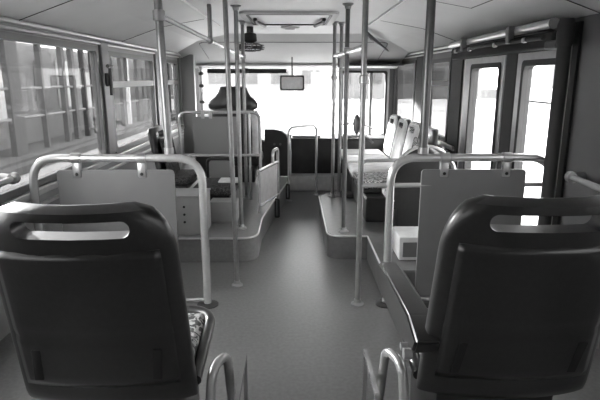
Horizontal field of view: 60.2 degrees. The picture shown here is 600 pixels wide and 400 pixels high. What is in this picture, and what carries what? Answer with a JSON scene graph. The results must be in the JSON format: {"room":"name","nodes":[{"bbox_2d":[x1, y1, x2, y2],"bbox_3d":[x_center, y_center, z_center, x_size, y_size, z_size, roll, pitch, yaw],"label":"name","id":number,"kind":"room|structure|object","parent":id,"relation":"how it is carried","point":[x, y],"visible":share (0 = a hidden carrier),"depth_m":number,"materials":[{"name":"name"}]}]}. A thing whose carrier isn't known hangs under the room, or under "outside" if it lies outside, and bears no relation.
{"room":"transit interior","nodes":[
{"label":"transit interior","id":0,"kind":"room"},
{"bbox_2d":[0,16,195,340],"bbox_3d":[-1.376,-0.212,2.734,0.050,1.555,8.650,0,13,-1],"label":"wall","id":1,"kind":"structure","parent":0,"point":[4,327],"depth_m":3.04,"materials":[{"name":"laminate"}]},
{"bbox_2d":[19,0,72,20],"bbox_3d":[-1.020,-0.931,2.440,0.641,0.171,0.004,0,13,-1],"label":"trim","id":2,"kind":"structure","parent":1,"relation":"attached to","point":[70,0],"depth_m":2.44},
{"bbox_2d":[0,31,106,206],"bbox_3d":[-1.321,-0.349,2.339,0.120,0.804,2.504,0,13,-1],"label":"window","id":3,"kind":"structure","parent":1,"relation":"in","point":[51,101],"depth_m":2.76,"materials":[{"name":"clear glass"}]},
{"bbox_2d":[0,25,178,57],"bbox_3d":[-1.337,-0.788,2.367,0.015,0.016,8.200,0,13,-1],"label":"trim","id":4,"kind":"structure","parent":1,"relation":"attached to","point":[1,26],"depth_m":2.95,"materials":[{"name":"metal"}]},
{"bbox_2d":[0,16,180,55],"bbox_3d":[-1.337,-0.820,2.360,0.023,0.024,8.200,0,13,-1],"label":"trim","id":5,"kind":"structure","parent":1,"relation":"attached to","point":[2,19],"depth_m":2.99,"materials":[{"name":"metal"}]},
{"bbox_2d":[1,126,183,206],"bbox_3d":[-1.335,-0.054,2.695,0.030,0.035,8.500,0,13,-1],"label":"trim","id":6,"kind":"structure","parent":1,"relation":"attached to","point":[52,185],"depth_m":2.81,"materials":[{"name":"metal"}]},
{"bbox_2d":[98,42,116,153],"bbox_3d":[-1.353,-0.709,3.639,0.024,0.765,0.140,0,13,-1],"label":"trim","id":7,"kind":"structure","parent":1,"relation":"attached to","point":[103,47],"depth_m":3.61,"materials":[{"name":"grey metal"}]},
{"bbox_2d":[105,64,113,94],"bbox_3d":[-1.317,-0.830,3.580,0.044,0.208,0.080,0,13,-1],"label":"hammer","id":8,"kind":"object","parent":1,"relation":"attached to","point":[108,76],"visible":1,"depth_m":3.56,"materials":[{"name":"black plastic"}]},
{"bbox_2d":[40,132,183,203],"bbox_3d":[-1.340,0.017,2.711,0.020,0.020,8.500,0,13,-1],"label":"trim","id":9,"kind":"structure","parent":1,"relation":"attached to","point":[56,196],"depth_m":3.69,"materials":[{"name":"metal"}]},
{"bbox_2d":[108,51,157,152],"bbox_3d":[-1.383,-0.838,4.328,0.044,0.728,1.208,0,13,-1],"label":"window","id":10,"kind":"structure","parent":1,"relation":"in","point":[134,97],"depth_m":4.26,"materials":[{"name":"clear glass"}]},
{"bbox_2d":[153,52,161,124],"bbox_3d":[-1.369,-1.028,4.992,0.024,0.765,0.100,0,13,-1],"label":"trim","id":11,"kind":"structure","parent":1,"relation":"attached to","point":[155,56],"depth_m":4.96,"materials":[{"name":"grey metal"}]},
{"bbox_2d":[121,19,202,41],"bbox_3d":[-1.037,-1.276,3.899,0.641,0.171,0.004,0,13,-1],"label":"trim","id":12,"kind":"structure","parent":1,"relation":"attached to","point":[201,19],"depth_m":3.90,"materials":[{"name":"grey"}]},
{"bbox_2d":[160,59,179,129],"bbox_3d":[-1.397,-1.115,5.500,0.044,0.728,0.858,0,13,-1],"label":"window","id":13,"kind":"structure","parent":1,"relation":"in","point":[172,65],"depth_m":5.72,"materials":[{"name":"clear glass"}]},
{"bbox_2d":[177,56,183,123],"bbox_3d":[-1.381,-1.275,6.033,0.024,0.765,0.160,0,13,-1],"label":"trim","id":14,"kind":"structure","parent":1,"relation":"attached to","point":[178,59],"depth_m":5.95,"materials":[{"name":"grey metal"}]},
{"bbox_2d":[180,54,196,152],"bbox_3d":[-1.297,-1.121,6.070,0.158,1.150,0.066,0,13,-1],"label":"wall panel","id":15,"kind":"object","parent":1,"relation":"attached to","point":[188,81],"visible":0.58,"depth_m":6.03,"materials":[{"name":"plastic"}]},
{"bbox_2d":[195,68,200,116],"bbox_3d":[-1.360,-1.459,6.822,0.120,1.000,0.120,0,13,-1],"label":"trim","id":16,"kind":"structure","parent":1,"relation":"attached to","point":[197,78],"depth_m":6.77,"materials":[{"name":"metal"}]},
{"bbox_2d":[178,176,287,261],"bbox_3d":[-0.738,0.078,4.321,1.260,0.159,2.110,0,13,-1],"label":"floor","id":17,"kind":"structure","parent":0,"point":[248,249],"depth_m":3.38,"materials":[{"name":"plastic"}]},
{"bbox_2d":[176,188,210,234],"bbox_3d":[-0.828,0.074,3.419,0.450,0.262,0.251,0,13,-1],"label":"storage box","id":18,"kind":"object","parent":17,"relation":"on","point":[187,199],"visible":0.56,"depth_m":3.31,"materials":[{"name":"grey paint"}]},
{"bbox_2d":[193,158,237,200],"bbox_3d":[-0.625,-0.114,3.989,0.340,0.367,0.470,0,13,-1],"label":"seat","id":19,"kind":"object","parent":17,"relation":"on","point":[218,169],"visible":0.52,"depth_m":4.07,"materials":[{"name":"black plastic"}]},
{"bbox_2d":[193,178,237,194],"bbox_3d":[-0.635,-0.106,3.970,0.320,0.060,0.430,0,13,-1],"label":"cushion","id":20,"kind":"object","parent":19,"relation":"on","point":[219,186],"depth_m":3.85,"materials":[{"name":"fabric"}]},
{"bbox_2d":[178,110,261,199],"bbox_3d":[-0.646,-0.358,4.219,0.671,0.735,0.035,0,13,-1],"label":"barrier","id":21,"kind":"object","parent":17,"relation":"on","point":[211,139],"visible":0.76,"depth_m":4.18,"materials":[{"name":"metal"}]},
{"bbox_2d":[210,198,238,222],"bbox_3d":[-0.536,0.070,3.679,0.190,0.150,0.140,0,13,-1],"label":"storage box","id":22,"kind":"object","parent":17,"relation":"on","point":[221,209],"visible":0.73,"depth_m":3.61,"materials":[{"name":"grey paint"}]},
{"bbox_2d":[178,181,287,239],"bbox_3d":[-0.373,0.084,3.956,0.855,0.014,2.246,8,16,32],"label":"trim","id":23,"kind":"structure","parent":17,"relation":"attached to","point":[259,228],"depth_m":3.28,"materials":[{"name":"silver metal"}]},
{"bbox_2d":[208,87,262,181],"bbox_3d":[-0.615,-0.643,5.045,0.486,0.910,0.591,0,13,-1],"label":"chair","id":24,"kind":"object","parent":17,"relation":"on","point":[219,102],"visible":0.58,"depth_m":4.75,"materials":[{"name":"black fabric"}]},
{"bbox_2d":[211,151,262,165],"bbox_3d":[-0.619,-0.419,5.165,0.480,0.100,0.460,0,13,-1],"label":"cushion","id":25,"kind":"object","parent":24,"relation":"on","point":[254,162],"depth_m":4.94,"materials":[{"name":"plastic"}]},
{"bbox_2d":[230,5,246,229],"bbox_3d":[-0.394,-0.499,3.330,0.067,1.420,0.067,0,13,-1],"label":"pole","id":26,"kind":"object","parent":17,"relation":"on","point":[235,8],"visible":0.98,"depth_m":3.31,"materials":[{"name":"metal"}]},
{"bbox_2d":[238,20,249,198],"bbox_3d":[-0.449,-0.703,4.191,0.067,1.420,0.067,0,13,-1],"label":"pole","id":27,"kind":"object","parent":17,"relation":"on","point":[242,22],"visible":0.86,"depth_m":4.16,"materials":[{"name":"metal"}]},
{"bbox_3d":[-1.125,-0.026,4.019,0.440,0.179,0.380,0,13,-1],"label":"box","id":28,"kind":"object","parent":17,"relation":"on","visible":0},
{"bbox_2d":[148,125,197,187],"bbox_3d":[-0.961,-0.335,3.948,0.292,0.445,0.400,0,13,-1],"label":"seat","id":29,"kind":"object","parent":28,"relation":"on","point":[184,178],"visible":0.56,"depth_m":3.82,"materials":[{"name":"grey fabric"}]},
{"bbox_2d":[175,169,196,184],"bbox_3d":[-0.890,-0.177,3.986,0.150,0.060,0.390,0,13,-1],"label":"cushion","id":30,"kind":"object","parent":29,"relation":"on","point":[183,176],"depth_m":3.90,"materials":[{"name":"fabric"}]},
{"bbox_2d":[178,34,408,68],"bbox_3d":[-0.071,-1.701,5.968,2.600,0.335,1.700,0,13,-1],"label":"ceiling panel","id":31,"kind":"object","parent":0,"point":[273,53],"depth_m":5.84,"materials":[{"name":"plastic"}]},
{"bbox_2d":[198,67,204,109],"bbox_3d":[-1.242,-1.285,6.567,0.064,0.780,0.064,0,13,-1],"label":"post","id":32,"kind":"object","parent":31,"relation":"attached to","point":[201,85],"visible":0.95,"depth_m":6.52,"materials":[{"name":"metal"}]},
{"bbox_2d":[207,68,286,72],"bbox_3d":[-0.656,-1.600,6.417,0.980,0.062,0.040,0,13,-1],"label":"sun visor","id":33,"kind":"object","parent":31,"relation":"attached to","point":[247,70],"visible":0.73,"depth_m":6.40,"materials":[{"name":"black plastic"}]},
{"bbox_2d":[196,64,344,65],"bbox_3d":[-0.076,-1.661,6.368,2.400,0.022,0.040,0,13,-1],"label":"trim","id":34,"kind":"structure","parent":31,"relation":"attached to","point":[196,64],"depth_m":6.35,"materials":[{"name":"metal"}]},
{"bbox_2d":[280,57,303,90],"bbox_3d":[-0.091,-1.460,5.981,0.280,0.379,0.139,0,13,-1],"label":"mirror","id":35,"kind":"object","parent":31,"relation":"attached to","point":[291,82],"visible":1,"depth_m":5.94,"materials":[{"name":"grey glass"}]},
{"bbox_2d":[199,42,387,58],"bbox_3d":[-0.069,-1.661,5.776,2.009,0.158,0.696,0,13,-1],"label":"trim","id":36,"kind":"structure","parent":31,"relation":"attached to","point":[201,42],"depth_m":5.43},
{"bbox_2d":[338,68,389,134],"bbox_3d":[0.785,-1.046,6.462,0.620,1.162,0.050,0,13,-1],"label":"door","id":37,"kind":"structure","parent":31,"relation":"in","point":[386,71],"depth_m":6.38,"materials":[{"name":"paint"}]},
{"bbox_2d":[349,32,403,65],"bbox_3d":[0.894,-1.594,5.525,0.680,0.290,1.775,0,13,-1],"label":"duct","id":38,"kind":"object","parent":31,"relation":"attached to","point":[370,36],"visible":0.74,"depth_m":6.11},
{"bbox_2d":[0,191,599,399],"bbox_3d":[-0.031,0.527,2.899,2.680,0.060,8.600,0,13,-1],"label":"floor","id":39,"kind":"structure","parent":0,"point":[295,321],"depth_m":2.49,"materials":[{"name":"plastic"}]},
{"bbox_2d":[0,201,247,399],"bbox_3d":[-0.430,0.391,1.393,0.535,0.895,0.530,0,13,-1],"label":"seat","id":40,"kind":"object","parent":39,"relation":"on","point":[103,315],"visible":1,"depth_m":1.15,"materials":[{"name":"black plastic"}]},
{"bbox_2d":[188,313,204,357],"bbox_3d":[-0.477,0.408,1.463,0.380,0.047,0.330,0,13,-1],"label":"cushion","id":41,"kind":"object","parent":40,"relation":"on","point":[196,320],"depth_m":1.50,"materials":[{"name":"fabric"}]},
{"bbox_2d":[196,134,264,176],"bbox_3d":[-0.812,-0.544,6.300,0.820,0.459,0.570,0,13,-1],"label":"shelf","id":42,"kind":"object","parent":39,"relation":"on","point":[202,160],"visible":0.14,"depth_m":6.03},
{"bbox_2d":[222,0,242,286],"bbox_3d":[-0.367,-0.284,2.765,0.082,1.580,0.062,0,13,-1],"label":"pole","id":43,"kind":"object","parent":39,"relation":"on","point":[237,283],"visible":1,"depth_m":2.75,"materials":[{"name":"metal"}]},
{"bbox_2d":[257,148,279,217],"bbox_3d":[-0.239,-0.091,4.082,0.044,0.594,0.509,3,14,12],"label":"gate","id":44,"kind":"object","parent":39,"relation":"on","point":[269,175],"visible":1,"depth_m":4.09,"materials":[{"name":"metal"}]},
{"bbox_2d":[29,152,544,308],"bbox_3d":[-0.031,0.157,2.606,2.655,0.796,0.110,0,13,-1],"label":"barrier","id":45,"kind":"object","parent":39,"relation":"on","point":[443,189],"depth_m":2.55,"materials":[{"name":"metal"}]},
{"bbox_2d":[152,0,173,154],"bbox_3d":[-0.646,-0.608,2.418,0.091,0.791,0.091,0,13,-1],"label":"pole","id":46,"kind":"object","parent":45,"relation":"on","point":[158,12],"visible":1,"depth_m":2.41,"materials":[{"name":"metal"}]},
{"bbox_2d":[165,15,242,57],"bbox_3d":[-0.546,-0.982,3.204,0.023,0.137,1.714,1,13,6],"label":"handrail","id":47,"kind":"object","parent":46,"relation":"attached to","point":[167,19],"visible":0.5,"depth_m":2.82,"materials":[{"name":"metal"}]},
{"bbox_2d":[318,193,380,263],"bbox_3d":[0.301,0.158,3.644,0.269,0.012,1.892,0,13,-1],"label":"trim","id":48,"kind":"structure","parent":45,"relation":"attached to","point":[327,233],"depth_m":3.32,"materials":[{"name":"silver metal"}]},
{"bbox_2d":[418,0,435,153],"bbox_3d":[0.599,-0.611,2.432,0.101,0.790,0.101,0,13,-1],"label":"pole","id":49,"kind":"object","parent":45,"relation":"on","point":[423,148],"visible":1,"depth_m":2.42,"materials":[{"name":"metal"}]},
{"bbox_2d":[286,124,318,201],"bbox_3d":[0.027,-0.366,5.000,0.433,0.711,0.056,-13,18,-43],"label":"hoop","id":50,"kind":"object","parent":39,"relation":"on","point":[308,125],"visible":1,"depth_m":4.93,"materials":[{"name":"paint"}]},
{"bbox_2d":[290,173,341,190],"bbox_3d":[0.560,-0.212,5.547,1.355,0.159,0.360,0,13,-1],"label":"step","id":51,"kind":"structure","parent":39,"relation":"on","point":[298,181],"depth_m":5.37,"materials":[{"name":"paint"}]},
{"bbox_2d":[264,124,291,175],"bbox_3d":[-0.227,-0.552,5.592,0.275,0.479,0.657,0,13,-1],"label":"dashboard","id":52,"kind":"object","parent":51,"relation":"on","point":[275,135],"visible":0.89,"depth_m":5.28,"materials":[{"name":"plastic"}]},
{"bbox_2d":[291,134,385,172],"bbox_3d":[0.561,-0.506,5.580,1.310,0.393,0.320,0,13,-1],"label":"barrier","id":53,"kind":"object","parent":51,"relation":"on","point":[302,145],"visible":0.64,"depth_m":5.44,"materials":[{"name":"grey paint"}]},
{"bbox_2d":[291,135,385,139],"bbox_3d":[0.561,-0.670,5.541,1.310,0.015,0.320,0,13,-1],"label":"shelf","id":54,"kind":"object","parent":53,"relation":"attached to","point":[293,137],"depth_m":5.44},
{"bbox_2d":[342,162,351,190],"bbox_3d":[0.843,-0.179,5.013,0.800,0.339,0.880,0,13,-1],"label":"box","id":55,"kind":"object","parent":39,"relation":"on","point":[349,178],"visible":0.02,"depth_m":4.76,"materials":[{"name":"grey"}]},
{"bbox_2d":[341,114,400,161],"bbox_3d":[0.682,-0.613,5.125,0.562,0.445,0.400,0,13,-1],"label":"seat","id":56,"kind":"object","parent":55,"relation":"on","point":[393,121],"visible":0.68,"depth_m":5.04,"materials":[{"name":"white plastic"}]},
{"bbox_2d":[341,149,384,158],"bbox_3d":[0.611,-0.455,5.161,0.420,0.060,0.390,0,13,-1],"label":"cushion","id":57,"kind":"object","parent":56,"relation":"on","point":[349,151],"depth_m":5.08,"materials":[{"name":"white fabric"}]},
{"bbox_2d":[347,118,410,170],"bbox_3d":[0.687,-0.512,4.697,0.562,0.445,0.400,0,13,-1],"label":"seat","id":58,"kind":"object","parent":55,"relation":"on","point":[403,123],"visible":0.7,"depth_m":4.62,"materials":[{"name":"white plastic"}]},
{"bbox_2d":[347,155,393,164],"bbox_3d":[0.616,-0.353,4.733,0.420,0.060,0.390,0,13,-1],"label":"cushion","id":59,"kind":"object","parent":58,"relation":"on","point":[350,158],"depth_m":4.70,"materials":[{"name":"white fabric"}]},
{"bbox_2d":[351,0,368,306],"bbox_3d":[0.299,-0.226,2.519,0.067,1.580,0.067,0,13,-1],"label":"pole","id":60,"kind":"object","parent":39,"relation":"on","point":[363,78],"visible":1,"depth_m":2.50,"materials":[{"name":"metal"}]},
{"bbox_2d":[353,115,359,133],"bbox_3d":[0.274,-0.364,2.497,0.036,0.096,0.040,0,13,-1],"label":"mirror","id":61,"kind":"object","parent":60,"relation":"attached to","point":[356,123],"visible":1,"depth_m":2.48,"materials":[{"name":"mirror"}]},
{"bbox_2d":[319,193,429,296],"bbox_3d":[0.727,0.233,3.665,1.105,0.159,1.890,0,13,-1],"label":"floor","id":62,"kind":"structure","parent":39,"relation":"on","point":[336,247],"depth_m":3.38,"materials":[{"name":"plastic"}]},
{"bbox_2d":[328,21,338,197],"bbox_3d":[0.275,-0.718,4.252,0.067,1.420,0.067,0,13,-1],"label":"pole","id":63,"kind":"object","parent":62,"relation":"on","point":[333,77],"visible":0.91,"depth_m":4.24,"materials":[{"name":"metal"}]},
{"bbox_2d":[335,22,344,195],"bbox_3d":[0.335,-0.732,4.311,0.067,1.420,0.067,0,13,-1],"label":"pole","id":64,"kind":"object","parent":62,"relation":"on","point":[341,61],"visible":0.82,"depth_m":4.29,"materials":[{"name":"metal"}]},
{"bbox_2d":[333,45,360,57],"bbox_3d":[0.315,-0.943,3.308,0.087,0.060,1.855,0,13,-1],"label":"handrail","id":65,"kind":"object","parent":64,"relation":"attached to","point":[357,48],"visible":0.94,"depth_m":3.00,"materials":[{"name":"metal"}]},
{"bbox_2d":[341,123,373,143],"bbox_3d":[0.491,-0.565,4.414,0.301,0.184,0.027,-4,14,-18],"label":"rail","id":66,"kind":"object","parent":64,"relation":"attached to","point":[356,136],"visible":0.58,"depth_m":4.41,"materials":[{"name":"metal"}]},
{"bbox_2d":[338,3,353,232],"bbox_3d":[0.287,-0.483,3.260,0.067,1.420,0.067,0,13,-1],"label":"pole","id":67,"kind":"object","parent":62,"relation":"on","point":[343,229],"visible":0.92,"depth_m":3.24,"materials":[{"name":"metal"}]},
{"bbox_2d":[341,191,353,197],"bbox_3d":[0.403,-0.047,4.433,0.095,0.029,0.160,0,13,-1],"label":"block","id":68,"kind":"object","parent":62,"relation":"on","point":[349,194],"visible":0.77,"depth_m":4.37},
{"bbox_2d":[351,179,385,221],"bbox_3d":[0.851,-0.042,4.080,0.806,0.182,0.940,0,13,-1],"label":"box","id":69,"kind":"object","parent":62,"relation":"on","point":[374,204],"visible":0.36,"depth_m":3.63,"materials":[{"name":"black plastic"}]},
{"bbox_2d":[347,121,419,180],"bbox_3d":[0.692,-0.410,4.268,0.562,0.445,0.400,0,13,-1],"label":"seat","id":70,"kind":"object","parent":69,"relation":"on","point":[413,130],"visible":0.42,"depth_m":4.23,"materials":[{"name":"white plastic"}]},
{"bbox_2d":[347,163,392,175],"bbox_3d":[0.621,-0.252,4.305,0.420,0.060,0.390,0,13,-1],"label":"cushion","id":71,"kind":"object","parent":70,"relation":"on","point":[352,167],"depth_m":4.24,"materials":[{"name":"white fabric"}]},
{"bbox_2d":[353,127,438,192],"bbox_3d":[0.691,-0.308,3.834,0.574,0.445,0.411,0,13,-1],"label":"seat","id":72,"kind":"object","parent":69,"relation":"on","point":[369,177],"visible":0.17,"depth_m":3.70,"materials":[{"name":"grey fabric"}]},
{"bbox_2d":[353,172,387,188],"bbox_3d":[0.626,-0.151,3.877,0.420,0.060,0.390,0,13,-1],"label":"cushion","id":73,"kind":"object","parent":72,"relation":"on","point":[369,177],"depth_m":3.83,"materials":[{"name":"fabric"}]},
{"bbox_2d":[392,226,417,259],"bbox_3d":[0.657,0.246,2.971,0.220,0.135,0.226,0,13,-1],"label":"box","id":74,"kind":"object","parent":62,"relation":"on","point":[404,238],"visible":0.42,"depth_m":2.88,"materials":[{"name":"paint"}]},
{"bbox_2d":[382,145,455,226],"bbox_3d":[0.762,-0.087,3.376,0.422,0.596,0.388,0,13,-1],"label":"seat","id":75,"kind":"object","parent":62,"relation":"on","point":[406,200],"visible":0.28,"depth_m":3.22,"materials":[{"name":"black plastic"}]},
{"bbox_2d":[362,195,599,399],"bbox_3d":[0.466,0.367,1.469,0.535,0.907,0.667,0,13,-1],"label":"seat","id":76,"kind":"object","parent":39,"relation":"on","point":[512,312],"visible":1,"depth_m":1.17,"materials":[{"name":"black plastic"}]},
{"bbox_2d":[537,18,575,224],"bbox_3d":[1.207,-0.146,2.550,0.078,1.408,0.178,0,13,-1],"label":"shaft","id":77,"kind":"object","parent":39,"relation":"on","point":[565,35],"visible":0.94,"depth_m":2.41,"materials":[{"name":"black metal"}]},
{"bbox_2d":[0,0,599,52],"bbox_3d":[-0.031,-1.021,2.559,2.740,0.300,8.650,0,13,-1],"label":"ceiling","id":78,"kind":"structure","parent":0,"point":[120,20],"depth_m":3.21,"materials":[{"name":"plastic"}]},
{"bbox_2d":[182,0,219,25],"bbox_3d":[-0.656,-1.035,2.522,0.010,0.014,3.800,0,13,-1],"label":"trim","id":79,"kind":"structure","parent":78,"relation":"attached to","point":[184,1],"depth_m":3.33,"materials":[{"name":"white"}]},
{"bbox_2d":[207,4,213,44],"bbox_3d":[-0.546,-1.062,3.134,0.039,0.235,0.042,0,13,-1],"label":"bracket","id":80,"kind":"object","parent":78,"relation":"attached to","point":[209,11],"visible":0.8,"depth_m":3.12,"materials":[{"name":"metal"}]},
{"bbox_2d":[239,26,264,51],"bbox_3d":[-0.434,-1.402,4.514,0.255,0.208,0.255,0,13,-1],"label":"fan","id":81,"kind":"object","parent":78,"relation":"hanging from","point":[250,38],"visible":0.78,"depth_m":4.47,"materials":[{"name":"black plastic"}]},
{"bbox_2d":[239,11,339,27],"bbox_3d":[-0.077,-1.331,3.857,0.680,0.044,0.820,0,13,-1],"label":"roof hatch","id":82,"kind":"object","parent":78,"relation":"attached to","point":[315,19],"visible":1,"depth_m":3.73,"materials":[{"name":"plastic"},{"name":"metal"},{"name":"paint"}]},
{"bbox_2d":[281,26,299,30],"bbox_3d":[-0.085,-1.497,4.526,0.170,0.028,0.170,0,13,-1],"label":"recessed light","id":83,"kind":"object","parent":78,"relation":"in","point":[290,28],"visible":1,"depth_m":4.48,"materials":[{"name":"plastic"}]},
{"bbox_2d":[368,0,405,25],"bbox_3d":[0.594,-1.038,2.536,0.010,0.014,3.800,0,13,-1],"label":"trim","id":84,"kind":"structure","parent":78,"relation":"attached to","point":[402,1],"depth_m":3.41,"materials":[{"name":"white"}]},
{"bbox_2d":[436,0,492,8],"bbox_3d":[0.809,-1.001,2.511,0.280,0.054,0.690,0,13,-1],"label":"access panel","id":85,"kind":"object","parent":78,"relation":"attached to","point":[471,4],"visible":1,"depth_m":2.75,"materials":[{"name":"plastic"}]},
{"bbox_2d":[254,88,550,224],"bbox_3d":[-0.346,-5.188,29.598,120.000,0.020,120.000,0,13,-1],"label":"ground","id":86,"kind":"structure","parent":0,"point":[283,112],"depth_m":21.69,"materials":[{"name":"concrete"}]},
{"bbox_2d":[203,87,219,116],"bbox_3d":[-3.853,-4.024,21.633,1.680,1.379,4.243,0,13,-1],"label":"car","id":87,"kind":"object","parent":86,"relation":"on","point":[209,93],"visible":0.02,"depth_m":20.12,"materials":[{"name":"white paint"}]},
{"bbox_2d":[295,69,296,108],"bbox_3d":[0.344,-8.241,28.885,1.278,6.249,0.133,0,13,-1],"label":"lamp post","id":88,"kind":"object","parent":86,"relation":"on","point":[295,69],"visible":0.19,"depth_m":29.38,"materials":[{"name":"white"}]},
{"bbox_2d":[311,70,343,104],"bbox_3d":[1.808,-7.194,33.260,2.200,2.200,0.114,0,13,-1],"label":"roadside sign","id":89,"kind":"object","parent":86,"relation":"on","point":[317,78],"visible":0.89,"depth_m":33.09,"materials":[{"name":"white"}]},
{"bbox_2d":[202,69,482,88],"bbox_3d":[1.240,-17.426,63.719,40.400,7.800,8.400,0,13,-1],"label":"building","id":90,"kind":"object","parent":86,"relation":"on","point":[253,80],"visible":0.11,"depth_m":60.36,"materials":[{"name":"white"}]},
{"bbox_2d":[247,89,496,98],"bbox_3d":[-0.509,-8.842,43.274,52.000,0.800,0.300,0,13,-1],"label":"wall","id":91,"kind":"structure","parent":86,"relation":"on","point":[254,93],"depth_m":43.16,"materials":[{"name":"white"}]},
{"bbox_2d":[530,65,554,101],"bbox_3d":[20.757,-7.319,20.096,8.400,8.200,42.400,0,13,-1],"label":"building","id":92,"kind":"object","parent":86,"relation":"on","point":[542,76],"visible":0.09,"depth_m":35.42,"materials":[{"name":"white"}]},
{"bbox_2d":[401,13,599,349],"bbox_3d":[1.313,-0.219,2.764,0.050,1.555,8.650,0,13,-1],"label":"wall","id":93,"kind":"structure","parent":0,"point":[584,144],"depth_m":2.35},
{"bbox_2d":[388,68,394,122],"bbox_3d":[1.199,-1.465,6.851,0.120,1.000,0.120,0,13,-1],"label":"trim","id":94,"kind":"structure","parent":93,"relation":"attached to","point":[392,70],"depth_m":6.80,"materials":[{"name":"grey metal"}]},
{"bbox_2d":[393,60,416,121],"bbox_3d":[1.259,-1.185,6.250,0.044,0.938,1.188,0,13,-1],"label":"window","id":95,"kind":"structure","parent":93,"relation":"in","point":[404,76],"depth_m":6.17,"materials":[{"name":"clear glass"}]},
{"bbox_2d":[414,56,423,122],"bbox_3d":[1.256,-1.048,5.388,0.022,0.860,0.460,0,13,-1],"label":"trim","id":96,"kind":"structure","parent":93,"relation":"attached to","point":[419,64],"depth_m":5.44,"materials":[{"name":"black rubber"}]},
{"bbox_2d":[384,21,454,40],"bbox_3d":[0.942,-1.304,4.019,0.641,0.171,0.004,0,13,-1],"label":"trim","id":97,"kind":"structure","parent":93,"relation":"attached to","point":[384,21],"depth_m":4.01,"materials":[{"name":"grey"}]},
{"bbox_2d":[406,45,448,55],"bbox_3d":[1.246,-1.496,5.221,0.023,0.024,2.380,0,13,-1],"label":"trim","id":98,"kind":"structure","parent":93,"relation":"attached to","point":[447,46],"depth_m":4.81,"materials":[{"name":"metal"}]},
{"bbox_2d":[404,49,451,58],"bbox_3d":[1.246,-1.464,5.228,0.015,0.016,2.380,0,13,-1],"label":"trim","id":99,"kind":"structure","parent":93,"relation":"attached to","point":[449,49],"depth_m":4.79,"materials":[{"name":"metal"}]},
{"bbox_2d":[429,57,451,141],"bbox_3d":[1.276,-0.930,4.759,0.044,0.708,0.748,0,13,-1],"label":"window","id":100,"kind":"structure","parent":93,"relation":"in","point":[441,68],"depth_m":4.67,"materials":[{"name":"clear glass"}]},
{"bbox_2d":[428,135,453,150],"bbox_3d":[1.248,-0.590,4.962,0.030,0.035,1.500,0,13,-1],"label":"trim","id":101,"kind":"structure","parent":93,"relation":"attached to","point":[439,142],"depth_m":4.43,"materials":[{"name":"metal"}]},
{"bbox_2d":[446,47,463,168],"bbox_3d":[1.270,-0.628,4.265,0.022,1.239,0.280,0,13,-1],"label":"trim","id":102,"kind":"structure","parent":93,"relation":"attached to","point":[457,68],"depth_m":4.20,"materials":[{"name":"black rubber"}]},
{"bbox_2d":[458,55,506,168],"bbox_3d":[1.287,-0.384,3.722,0.052,1.275,0.770,0,13,-1],"label":"door","id":103,"kind":"structure","parent":93,"relation":"in","point":[472,66],"depth_m":3.82,"materials":[{"name":"metal"}]},
{"bbox_2d":[449,17,558,59],"bbox_3d":[1.201,-0.971,3.217,0.150,0.139,1.620,0,13,-1],"label":"mechanism","id":104,"kind":"object","parent":93,"relation":"attached to","point":[510,45],"visible":0.94,"depth_m":2.89,"materials":[{"name":"paint"}]},
{"bbox_2d":[497,54,517,168],"bbox_3d":[1.298,-0.261,3.257,0.050,1.310,0.170,0,13,-1],"label":"trim","id":105,"kind":"structure","parent":93,"relation":"in","point":[512,60],"depth_m":3.17,"materials":[{"name":"black rubber"}]},
{"bbox_2d":[509,45,572,224],"bbox_3d":[1.297,-0.184,2.875,0.052,1.275,0.590,0,13,-1],"label":"door","id":106,"kind":"structure","parent":93,"relation":"in","point":[526,62],"depth_m":2.98,"materials":[{"name":"metal"}]},
{"bbox_2d":[552,21,583,224],"bbox_3d":[1.290,-0.138,2.541,0.022,1.400,0.050,0,13,-1],"label":"trim","id":107,"kind":"structure","parent":93,"relation":"attached to","point":[576,48],"depth_m":2.47,"materials":[{"name":"black rubber"}]},
{"bbox_2d":[564,171,599,192],"bbox_3d":[1.261,0.038,1.796,0.094,0.071,1.209,0,13,-1],"label":"grab rail","id":108,"kind":"object","parent":93,"relation":"attached to","point":[570,176],"visible":1,"depth_m":2.29,"materials":[{"name":"metal"}]},
{"bbox_2d":[567,0,599,12],"bbox_3d":[0.964,-0.867,2.170,0.641,0.171,0.004,0,13,-1],"label":"trim","id":109,"kind":"structure","parent":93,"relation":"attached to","point":[567,0],"depth_m":2.18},
{"bbox_3d":[-0.081,-0.667,7.060,2.640,0.450,0.050,0,13,-1],"label":"wall","id":110,"kind":"structure","parent":0,"visible":0},
{"bbox_2d":[290,133,382,137],"bbox_3d":[-0.081,-1.302,6.900,2.500,0.940,0.030,0,13,-1],"label":"window","id":111,"kind":"structure","parent":110,"relation":"in","point":[382,133],"depth_m":7.01,"materials":[{"name":"black rubber"}]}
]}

